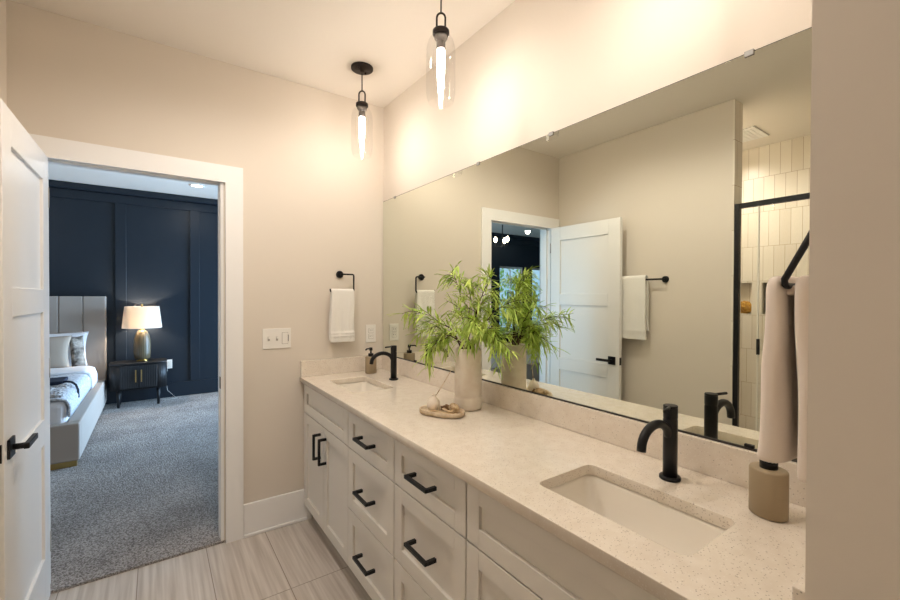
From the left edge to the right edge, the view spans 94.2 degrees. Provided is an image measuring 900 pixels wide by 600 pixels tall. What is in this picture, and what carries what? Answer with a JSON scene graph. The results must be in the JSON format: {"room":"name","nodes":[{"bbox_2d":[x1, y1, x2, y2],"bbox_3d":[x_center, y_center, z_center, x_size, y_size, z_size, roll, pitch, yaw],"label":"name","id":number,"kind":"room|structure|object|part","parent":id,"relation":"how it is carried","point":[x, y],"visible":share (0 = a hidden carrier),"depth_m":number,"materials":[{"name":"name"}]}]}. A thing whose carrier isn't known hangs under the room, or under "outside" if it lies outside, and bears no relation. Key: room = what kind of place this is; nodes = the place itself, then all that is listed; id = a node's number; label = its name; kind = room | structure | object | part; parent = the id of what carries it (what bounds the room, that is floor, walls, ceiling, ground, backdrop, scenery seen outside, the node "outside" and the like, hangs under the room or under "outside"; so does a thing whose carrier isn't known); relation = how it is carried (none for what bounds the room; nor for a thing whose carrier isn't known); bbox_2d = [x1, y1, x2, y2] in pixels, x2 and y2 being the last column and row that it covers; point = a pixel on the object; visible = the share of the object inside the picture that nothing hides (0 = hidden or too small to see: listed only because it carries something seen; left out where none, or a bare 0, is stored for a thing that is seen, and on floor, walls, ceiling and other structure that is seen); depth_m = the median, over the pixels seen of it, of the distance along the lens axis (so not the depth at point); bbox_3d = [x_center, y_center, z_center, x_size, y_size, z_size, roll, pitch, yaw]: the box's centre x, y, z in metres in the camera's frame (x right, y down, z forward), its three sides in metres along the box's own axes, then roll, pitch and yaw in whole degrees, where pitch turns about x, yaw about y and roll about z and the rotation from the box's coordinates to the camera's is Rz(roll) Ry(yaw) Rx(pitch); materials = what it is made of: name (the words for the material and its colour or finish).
{"room":"bathroom","nodes":[
{"label":"bathroom","id":0,"kind":"room"},
{"bbox_2d":[0,0,6,104],"bbox_3d":[-1.592,0.029,1.227,0.120,2.695,1.455,0,1,-35],"label":"wall","id":1,"kind":"structure","parent":0,"point":[3,70],"depth_m":1.81,"materials":[{"name":"beige paint"}]},
{"bbox_2d":[48,163,217,199],"bbox_3d":[-3.869,-1.447,3.198,8.470,0.100,4.180,0,1,-35],"label":"ceiling","id":2,"kind":"structure","parent":0,"point":[58,172],"depth_m":4.99,"materials":[{"name":"white paint"}]},
{"bbox_2d":[189,184,204,187],"bbox_3d":[-3.125,-1.411,5.165,0.164,0.006,0.164,0,1,-35],"label":"recessed light","id":3,"kind":"object","parent":2,"relation":"in","point":[192,185],"visible":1,"depth_m":5.15,"materials":[{"name":"white paint"}]},
{"bbox_2d":[49,187,217,388],"bbox_3d":[-5.019,-0.083,4.864,8.200,2.820,0.140,0,1,-35],"label":"wall","id":4,"kind":"structure","parent":0,"point":[81,232],"depth_m":5.51,"materials":[{"name":"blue paint"}]},
{"bbox_2d":[49,187,217,380],"bbox_3d":[-4.972,-0.107,4.798,8.180,2.450,0.020,0,1,-35],"label":"trim","id":5,"kind":"structure","parent":4,"relation":"attached to","point":[120,201],"depth_m":5.36,"materials":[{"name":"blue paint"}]},
{"bbox_2d":[49,180,217,205],"bbox_3d":[-4.953,-1.376,4.765,8.180,0.079,0.070,0,1,-35],"label":"trim","id":6,"kind":"structure","parent":4,"relation":"attached to","point":[52,183],"depth_m":5.34,"materials":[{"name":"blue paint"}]},
{"bbox_2d":[105,378,217,403],"bbox_3d":[-4.977,1.219,4.810,8.180,0.192,0.022,0,1,-35],"label":"baseboard","id":7,"kind":"structure","parent":4,"relation":"attached to","point":[183,388],"depth_m":5.65,"materials":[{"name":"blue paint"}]},
{"bbox_2d":[167,359,171,368],"bbox_3d":[-3.794,0.865,5.646,0.072,0.120,0.010,0,1,-35],"label":"outlet","id":8,"kind":"object","parent":4,"relation":"attached to","point":[169,362],"visible":0.87,"depth_m":5.65,"materials":[{"name":"white plastic"}]},
{"bbox_2d":[6,0,383,539],"bbox_3d":[-2.624,-0.039,1.462,8.200,2.820,0.120,0,1,-35],"label":"wall","id":9,"kind":"structure","parent":0,"point":[313,200],"depth_m":2.46,"materials":[{"name":"beige paint"}]},
{"bbox_2d":[0,99,50,599],"bbox_3d":[-1.651,0.358,1.623,0.135,2.006,0.712,0,1,-35],"label":"door","id":10,"kind":"structure","parent":9,"relation":"in","point":[25,533],"depth_m":1.56,"materials":[{"name":"white paint"}]},
{"bbox_3d":[-1.447,0.494,1.334,0.025,0.060,0.002,0,1,-35],"label":"latch plate","id":11,"kind":"part","parent":10,"relation":"part of","materials":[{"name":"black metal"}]},
{"bbox_3d":[-1.475,0.491,1.453,0.042,0.020,0.127,0,1,-35],"label":"lever","id":12,"kind":"part","parent":10,"relation":"part of","materials":[{"name":"black metal"}]},
{"bbox_2d":[48,158,223,583],"bbox_3d":[-1.613,0.339,2.179,0.753,2.032,0.120,0,1,-35],"label":"trim","id":13,"kind":"structure","parent":9,"relation":"attached to","point":[54,161],"depth_m":2.34,"materials":[{"name":"white paint"}]},
{"bbox_2d":[29,134,243,543],"bbox_3d":[-1.566,0.310,2.126,0.932,2.116,0.020,0,1,-35],"label":"trim","id":14,"kind":"structure","parent":9,"relation":"attached to","point":[53,148],"depth_m":2.35,"materials":[{"name":"white paint"}]},
{"bbox_2d":[262,328,290,348],"bbox_3d":[-1.035,0.230,2.501,0.160,0.120,0.016,0,1,-35],"label":"light switch","id":15,"kind":"object","parent":9,"relation":"attached to","point":[274,338],"visible":1,"depth_m":2.50,"materials":[{"name":"white plastic"}]},
{"bbox_2d":[244,489,311,537],"bbox_3d":[-1.028,1.271,2.513,0.387,0.190,0.026,0,1,-35],"label":"baseboard","id":16,"kind":"structure","parent":9,"relation":"attached to","point":[275,512],"depth_m":2.50,"materials":[{"name":"white paint"}]},
{"bbox_2d":[300,355,381,376],"bbox_3d":[-0.690,0.425,2.741,0.563,0.099,0.022,0,1,-35],"label":"backsplash","id":17,"kind":"structure","parent":9,"relation":"attached to","point":[317,367],"depth_m":2.69,"materials":[{"name":"stone"}]},
{"bbox_2d":[329,289,354,341],"bbox_3d":[-0.692,0.098,2.679,0.162,0.339,0.049,0,1,-31],"label":"towel","id":18,"kind":"object","parent":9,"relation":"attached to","point":[341,316],"visible":1,"depth_m":2.66,"materials":[{"name":"white fabric"}]},
{"bbox_2d":[330,271,354,291],"bbox_3d":[-0.705,-0.119,2.700,0.165,0.141,0.063,0,1,-35],"label":"towel ring","id":19,"kind":"object","parent":9,"relation":"attached to","point":[339,274],"visible":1,"depth_m":2.72,"materials":[{"name":"black metal"}]},
{"bbox_2d":[366,324,375,341],"bbox_3d":[-0.540,0.228,2.853,0.072,0.120,0.010,0,1,-35],"label":"outlet","id":20,"kind":"object","parent":9,"relation":"attached to","point":[370,329],"visible":1,"depth_m":2.85,"materials":[{"name":"white plastic"}]},
{"bbox_2d":[49,392,371,599],"bbox_3d":[-2.478,1.418,1.236,8.470,0.112,9.050,0,1,-35],"label":"floor","id":21,"kind":"structure","parent":0,"point":[142,490],"depth_m":2.44,"materials":[{"name":"grey carpet"}]},
{"bbox_2d":[49,296,106,469],"bbox_3d":[-4.450,0.649,3.747,1.960,1.360,2.305,0,1,-35],"label":"bed","id":22,"kind":"object","parent":21,"relation":"on","point":[69,436],"visible":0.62,"depth_m":4.90,"materials":[{"name":"beige fabric"}]},
{"bbox_2d":[49,335,71,367],"bbox_3d":[-4.646,0.596,4.554,0.780,0.372,0.178,0,1,-35],"label":"pillow","id":23,"kind":"object","parent":22,"relation":"on","point":[59,346],"visible":0.27,"depth_m":4.69,"materials":[{"name":"beige fabric"}]},
{"bbox_3d":[-3.815,1.145,2.847,1.960,0.300,0.090,0,1,-35],"label":"footboard","id":24,"kind":"part","parent":22,"relation":"part of","materials":[{"name":"beige fabric"}]},
{"bbox_2d":[49,331,88,366],"bbox_3d":[-4.651,0.584,4.770,0.801,0.407,0.180,0,1,-36],"label":"pillow","id":25,"kind":"object","parent":22,"relation":"on","point":[77,334],"visible":0.09,"depth_m":4.92,"materials":[{"name":"white fabric"}]},
{"bbox_2d":[50,374,90,416],"bbox_3d":[-4.193,0.867,3.446,1.754,0.169,1.292,0,1,-35],"label":"quilt","id":26,"kind":"object","parent":22,"relation":"on","point":[83,381],"visible":0.38,"depth_m":3.88,"materials":[{"name":"white fabric"}]},
{"bbox_2d":[50,383,72,401],"bbox_3d":[-3.796,0.814,3.283,1.200,0.151,0.511,0,1,-35],"label":"throw blanket","id":27,"kind":"object","parent":26,"relation":"on","point":[59,390],"visible":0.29,"depth_m":3.56,"materials":[{"name":"grey fabric"}]},
{"bbox_2d":[50,377,79,397],"bbox_3d":[-3.775,0.810,3.728,0.762,0.136,0.467,0,1,-35],"label":"folded throw","id":28,"kind":"object","parent":26,"relation":"on","point":[57,380],"visible":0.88,"depth_m":3.83,"materials":[{"name":"blue fabric"}]},
{"bbox_3d":[-4.450,0.981,3.749,1.770,0.334,2.110,0,1,-35],"label":"mattress","id":29,"kind":"part","parent":22,"relation":"part of","materials":[{"name":"white fabric"}]},
{"bbox_2d":[50,366,96,387],"bbox_3d":[-4.688,0.852,4.160,1.772,0.195,0.434,0,1,-35],"label":"sheet","id":30,"kind":"object","parent":22,"relation":"on","point":[90,371],"visible":0.56,"depth_m":4.52,"materials":[{"name":"white fabric"}]},
{"bbox_2d":[70,336,85,366],"bbox_3d":[-4.321,0.594,4.849,0.147,0.353,0.130,1,1,35],"label":"pillow","id":31,"kind":"object","parent":22,"relation":"on","point":[76,343],"visible":0.97,"depth_m":4.82,"materials":[{"name":"grey fabric"}]},
{"bbox_3d":[-5.088,0.612,4.653,1.959,1.310,0.090,0,1,-35],"label":"headboard","id":32,"kind":"part","parent":22,"relation":"part of","materials":[{"name":"beige fabric"}]},
{"bbox_3d":[-3.688,1.131,4.290,0.090,0.300,2.124,0,1,-35],"label":"rail","id":33,"kind":"part","parent":22,"relation":"part of","materials":[{"name":"beige fabric"}]},
{"bbox_2d":[109,358,166,408],"bbox_3d":[-3.925,1.044,5.278,0.586,0.543,0.369,0,1,-35],"label":"nightstand","id":34,"kind":"object","parent":21,"relation":"on","point":[125,375],"visible":0.95,"depth_m":5.15,"materials":[{"name":"black wood"}]},
{"bbox_3d":[-4.033,1.209,5.085,0.044,0.215,0.044,0,1,-35],"label":"leg","id":35,"kind":"part","parent":34,"relation":"part of","materials":[{"name":"black wood"}]},
{"bbox_3d":[-3.907,0.944,5.091,0.183,0.277,0.011,0,1,-35],"label":"door","id":36,"kind":"part","parent":34,"relation":"part of","materials":[{"name":"black wood"}]},
{"bbox_2d":[121,304,161,360],"bbox_3d":[-3.908,0.409,5.309,0.416,0.724,0.416,0,1,-35],"label":"table lamp","id":37,"kind":"object","parent":34,"relation":"on","point":[141,317],"visible":1,"depth_m":5.23,"materials":[{"name":"white fabric"}]},
{"bbox_3d":[-3.908,0.216,5.307,0.416,0.270,0.416,0,1,-35],"label":"lamp shade","id":38,"kind":"part","parent":37,"relation":"part of","materials":[{"name":"white fabric"}]},
{"bbox_3d":[-3.755,0.943,5.198,0.183,0.277,0.011,0,1,-35],"label":"door","id":39,"kind":"part","parent":34,"relation":"part of","materials":[{"name":"black wood"}]},
{"bbox_3d":[-3.706,1.208,5.315,0.044,0.215,0.044,0,1,-35],"label":"leg","id":40,"kind":"part","parent":34,"relation":"part of","materials":[{"name":"black wood"}]},
{"bbox_2d":[304,385,348,564],"bbox_3d":[-0.497,0.940,2.446,0.586,0.858,0.728,0,1,-35],"label":"base cabinet","id":41,"kind":"object","parent":21,"relation":"on","point":[326,446],"visible":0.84,"depth_m":2.26,"materials":[{"name":"beige paint"}]},
{"bbox_3d":[-0.795,0.985,2.457,0.020,0.572,0.365,0,1,-35],"label":"door","id":42,"kind":"part","parent":41,"relation":"part of","materials":[{"name":"beige paint"}]},
{"bbox_3d":[-0.742,0.816,2.324,0.045,0.142,0.012,0,1,-35],"label":"handle","id":43,"kind":"part","parent":41,"relation":"part of","materials":[{"name":"black metal"}]},
{"bbox_3d":[-0.688,0.817,2.247,0.045,0.142,0.012,0,1,-35],"label":"handle","id":44,"kind":"part","parent":41,"relation":"part of","materials":[{"name":"black metal"}]},
{"bbox_3d":[-0.585,0.989,2.159,0.020,0.572,0.356,0,1,-35],"label":"door","id":45,"kind":"part","parent":41,"relation":"part of","materials":[{"name":"beige paint"}]},
{"bbox_2d":[300,355,805,599],"bbox_3d":[0.012,0.454,1.741,0.568,0.129,2.466,0,1,-35],"label":"countertop","id":46,"kind":"structure","parent":41,"relation":"on","point":[520,445],"depth_m":1.18,"materials":[{"name":"stone"}]},
{"bbox_2d":[337,381,383,392],"bbox_3d":[-0.512,0.588,2.392,0.274,0.156,0.439,0,1,-35],"label":"sink","id":47,"kind":"object","parent":46,"relation":"in","point":[362,386],"visible":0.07,"depth_m":2.57,"materials":[{"name":"white ceramic"}]},
{"bbox_2d":[365,347,376,373],"bbox_3d":[-0.516,0.393,2.725,0.074,0.166,0.074,0,1,-13],"label":"soap dispenser","id":48,"kind":"object","parent":46,"relation":"on","point":[369,368],"visible":0.9,"depth_m":2.70,"materials":[{"name":"beige"}]},
{"bbox_2d":[369,345,397,379],"bbox_3d":[-0.391,0.376,2.475,0.184,0.204,0.055,0,1,-35],"label":"faucet","id":49,"kind":"object","parent":46,"relation":"on","point":[393,356],"visible":1,"depth_m":2.49,"materials":[{"name":"black metal"}]},
{"bbox_3d":[-0.401,0.339,2.467,0.159,0.071,0.023,0,1,-35],"label":"spout","id":50,"kind":"part","parent":49,"relation":"part of","materials":[{"name":"black metal"}]},
{"bbox_2d":[419,405,464,418],"bbox_3d":[-0.035,0.476,1.780,0.206,0.022,0.118,1,1,27],"label":"tray","id":51,"kind":"object","parent":46,"relation":"on","point":[424,410],"visible":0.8,"depth_m":1.73,"materials":[{"name":"beige wood"}]},
{"bbox_2d":[427,394,439,410],"bbox_3d":[-0.072,0.444,1.808,0.057,0.069,0.057,0,1,-35],"label":"bud vase","id":52,"kind":"object","parent":51,"relation":"on","point":[433,403],"visible":0.92,"depth_m":1.79,"materials":[{"name":"white ceramic"}]},
{"bbox_2d":[430,410,455,413],"bbox_3d":[-0.030,0.473,1.754,0.124,0.014,0.015,1,1,28],"label":"driftwood","id":53,"kind":"object","parent":51,"relation":"on","point":[437,411],"visible":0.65,"depth_m":1.76,"materials":[{"name":"beige wood"}]},
{"bbox_2d":[442,408,453,412],"bbox_3d":[-0.011,0.462,1.746,0.016,0.014,0.069,0,1,-43],"label":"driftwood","id":54,"kind":"object","parent":53,"relation":"on","point":[444,409],"visible":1,"depth_m":1.74,"materials":[{"name":"beige wood"}]},
{"bbox_2d":[441,404,448,410],"bbox_3d":[-0.014,0.462,1.795,0.055,0.030,0.031,0,1,-1],"label":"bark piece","id":55,"kind":"object","parent":51,"relation":"on","point":[446,406],"visible":0.55,"depth_m":1.79,"materials":[{"name":"brown wood"}]},
{"bbox_2d":[449,403,459,412],"bbox_3d":[0.017,0.457,1.767,0.044,0.042,0.047,0,1,16],"label":"seed pod","id":56,"kind":"object","parent":51,"relation":"on","point":[452,406],"visible":0.79,"depth_m":1.75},
{"bbox_2d":[454,346,481,410],"bbox_3d":[0.081,0.350,1.882,0.126,0.272,0.126,0,1,-35],"label":"vase","id":57,"kind":"object","parent":46,"relation":"on","point":[468,371],"visible":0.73,"depth_m":1.83,"materials":[{"name":"white ceramic"}]},
{"bbox_2d":[387,261,531,380],"bbox_3d":[0.040,0.096,1.797,0.419,0.520,0.576,0,1,-35],"label":"branch arrangement","id":58,"kind":"object","parent":57,"relation":"in","point":[480,332],"visible":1,"depth_m":1.80,"materials":[{"name":"green plant"}]},
{"bbox_2d":[549,475,725,554],"bbox_3d":[0.441,0.605,1.038,0.274,0.156,0.437,0,1,-35],"label":"sink","id":59,"kind":"object","parent":46,"relation":"in","point":[683,533],"visible":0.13,"depth_m":1.12,"materials":[{"name":"white ceramic"}]},
{"bbox_2d":[636,403,680,482],"bbox_3d":[0.558,0.394,1.123,0.184,0.204,0.055,0,1,-35],"label":"faucet","id":60,"kind":"object","parent":46,"relation":"on","point":[669,424],"visible":1,"depth_m":1.14,"materials":[{"name":"black metal"}]},
{"bbox_3d":[0.548,0.356,1.115,0.159,0.071,0.023,0,1,-35],"label":"spout","id":61,"kind":"part","parent":60,"relation":"part of","materials":[{"name":"black metal"}]},
{"bbox_3d":[0.594,0.296,1.143,0.085,0.009,0.037,0,1,-42],"label":"lever","id":62,"kind":"part","parent":60,"relation":"part of","materials":[{"name":"black metal"}]},
{"bbox_2d":[748,459,788,522],"bbox_3d":[0.740,0.415,0.970,0.074,0.166,0.074,1,1,31],"label":"soap dispenser","id":63,"kind":"object","parent":46,"relation":"on","point":[768,482],"visible":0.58,"depth_m":0.94,"materials":[{"name":"beige ceramic"}]},
{"bbox_2d":[348,411,395,599],"bbox_3d":[-0.151,0.946,1.955,0.586,0.858,0.472,0,1,-35],"label":"drawers","id":64,"kind":"object","parent":21,"relation":"on","point":[371,452],"visible":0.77,"depth_m":1.79,"materials":[{"name":"beige paint"}]},
{"bbox_3d":[-0.373,1.138,1.801,0.045,0.012,0.142,0,1,-35],"label":"handle","id":65,"kind":"part","parent":64,"relation":"part of","materials":[{"name":"black metal"}]},
{"bbox_3d":[-0.372,0.850,1.798,0.045,0.012,0.142,0,1,-35],"label":"handle","id":66,"kind":"part","parent":64,"relation":"part of","materials":[{"name":"black metal"}]},
{"bbox_3d":[-0.371,0.613,1.796,0.045,0.012,0.142,0,1,-35],"label":"handle","id":67,"kind":"part","parent":64,"relation":"part of","materials":[{"name":"black metal"}]},
{"bbox_3d":[-0.346,1.138,1.820,0.020,0.281,0.466,0,1,-35],"label":"drawer","id":68,"kind":"part","parent":64,"relation":"part of","materials":[{"name":"beige paint"}]},
{"bbox_3d":[-0.344,0.612,1.814,0.020,0.179,0.466,0,1,-35],"label":"drawer","id":69,"kind":"part","parent":64,"relation":"part of","materials":[{"name":"beige paint"}]},
{"bbox_3d":[-0.345,0.850,1.817,0.020,0.286,0.466,0,1,-35],"label":"drawer","id":70,"kind":"part","parent":64,"relation":"part of","materials":[{"name":"beige paint"}]},
{"bbox_2d":[394,440,467,599],"bbox_3d":[0.117,0.951,1.574,0.586,0.858,0.458,0,1,-35],"label":"drawers","id":71,"kind":"object","parent":21,"relation":"on","point":[430,506],"visible":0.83,"depth_m":1.41,"materials":[{"name":"beige paint"}]},
{"bbox_3d":[-0.078,1.143,1.439,0.020,0.281,0.452,0,1,-35],"label":"drawer","id":72,"kind":"part","parent":71,"relation":"part of","materials":[{"name":"beige paint"}]},
{"bbox_3d":[-0.103,0.855,1.417,0.045,0.012,0.142,0,1,-35],"label":"handle","id":73,"kind":"part","parent":71,"relation":"part of","materials":[{"name":"black metal"}]},
{"bbox_3d":[-0.103,0.617,1.415,0.045,0.012,0.142,0,1,-35],"label":"handle","id":74,"kind":"part","parent":71,"relation":"part of","materials":[{"name":"black metal"}]},
{"bbox_3d":[-0.076,0.617,1.433,0.020,0.179,0.452,0,1,-35],"label":"drawer","id":75,"kind":"part","parent":71,"relation":"part of","materials":[{"name":"beige paint"}]},
{"bbox_2d":[466,483,659,599],"bbox_3d":[0.478,0.958,1.061,0.586,0.858,0.794,0,1,-35],"label":"base cabinet","id":76,"kind":"object","parent":21,"relation":"on","point":[510,557],"visible":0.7,"depth_m":1.05,"materials":[{"name":"beige paint"}]},
{"bbox_3d":[0.168,1.002,1.089,0.020,0.572,0.389,0,1,-35],"label":"door","id":77,"kind":"part","parent":76,"relation":"part of","materials":[{"name":"beige paint"}]},
{"bbox_2d":[11,0,514,107],"bbox_3d":[-0.338,-1.362,0.077,3.350,0.120,4.750,0,1,-35],"label":"ceiling","id":78,"kind":"structure","parent":0,"point":[316,44],"depth_m":2.05,"materials":[{"name":"white paint"}]},
{"bbox_2d":[351,62,372,149],"bbox_3d":[-0.502,-1.073,2.388,0.124,0.503,0.124,0,1,-35],"label":"pendant light","id":79,"kind":"object","parent":78,"relation":"hanging from","point":[361,68],"visible":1,"depth_m":2.38,"materials":[{"name":"white glass"}]},
{"bbox_2d":[357,105,366,117],"bbox_3d":[-0.502,-1.073,2.388,0.054,0.060,0.054,0,1,-35],"label":"socket","id":80,"kind":"object","parent":79,"relation":"attached to","point":[361,108],"depth_m":2.37,"materials":[{"name":"grey"}]},
{"bbox_3d":[-0.502,-1.248,2.386,0.006,0.115,0.006,1,1,32],"label":"cord","id":81,"kind":"part","parent":79,"relation":"part of","materials":[{"name":"brown metal"}]},
{"bbox_3d":[-0.503,-0.949,2.389,0.033,0.186,0.033,0,1,-35],"label":"bulb","id":82,"kind":"part","parent":79,"relation":"part of","materials":[{"name":"white glass"}]},
{"bbox_2d":[433,0,448,94],"bbox_3d":[-0.037,-1.065,1.727,0.124,0.503,0.124,0,1,-35],"label":"pendant light","id":83,"kind":"object","parent":78,"relation":"hanging from","point":[440,33],"visible":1,"depth_m":1.72,"materials":[{"name":"white glass"}]},
{"bbox_2d":[434,32,446,50],"bbox_3d":[-0.037,-1.064,1.727,0.054,0.060,0.054,0,1,-35],"label":"socket","id":84,"kind":"object","parent":83,"relation":"attached to","point":[440,37],"depth_m":1.71,"materials":[{"name":"grey"}]},
{"bbox_3d":[-0.038,-0.940,1.728,0.033,0.186,0.033,0,1,-35],"label":"bulb","id":85,"kind":"part","parent":83,"relation":"part of","materials":[{"name":"white glass"}]},
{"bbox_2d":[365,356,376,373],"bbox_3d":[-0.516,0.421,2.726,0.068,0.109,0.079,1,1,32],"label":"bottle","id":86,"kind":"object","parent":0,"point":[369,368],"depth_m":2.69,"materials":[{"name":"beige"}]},
{"bbox_2d":[384,0,811,200],"bbox_3d":[0.296,-0.020,1.935,0.120,2.795,2.470,0,1,-35],"label":"wall","id":87,"kind":"structure","parent":0,"point":[538,68],"depth_m":1.67,"materials":[{"name":"beige paint"}]},
{"bbox_2d":[382,355,805,506],"bbox_3d":[0.236,0.438,1.898,0.020,0.099,2.422,0,1,-35],"label":"backsplash","id":88,"kind":"structure","parent":87,"relation":"attached to","point":[729,463],"depth_m":1.42,"materials":[{"name":"stone"}]},
{"bbox_2d":[383,27,811,461],"bbox_3d":[0.240,-0.142,1.900,0.011,1.060,2.451,0,1,-35],"label":"wall mirror","id":89,"kind":"object","parent":87,"relation":"attached to","point":[646,235],"visible":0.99,"depth_m":1.36,"materials":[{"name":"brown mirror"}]},
{"bbox_2d":[805,0,899,599],"bbox_3d":[1.375,0.054,-0.118,0.720,2.695,2.130,0,1,-35],"label":"wall","id":90,"kind":"structure","parent":0,"point":[852,550],"depth_m":0.51,"materials":[{"name":"beige paint"}]},
{"bbox_2d":[757,275,808,482],"bbox_3d":[0.614,0.127,0.730,0.177,0.339,0.088,0,1,-35],"label":"hand towel","id":91,"kind":"object","parent":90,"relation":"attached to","point":[784,365],"visible":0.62,"depth_m":0.69,"materials":[{"name":"beige fabric"}]},
{"bbox_2d":[781,231,808,288],"bbox_3d":[0.633,-0.080,0.706,0.165,0.125,0.075,0,1,-35],"label":"towel ring","id":92,"kind":"object","parent":90,"relation":"attached to","point":[804,245],"visible":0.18,"depth_m":0.68,"materials":[{"name":"black metal"}]},
{"bbox_2d":[792,572,804,599],"bbox_3d":[0.718,0.451,0.743,0.563,0.099,0.022,0,1,-35],"label":"backsplash","id":93,"kind":"structure","parent":90,"relation":"attached to","point":[798,589],"depth_m":0.59,"materials":[{"name":"stone"}]}
]}

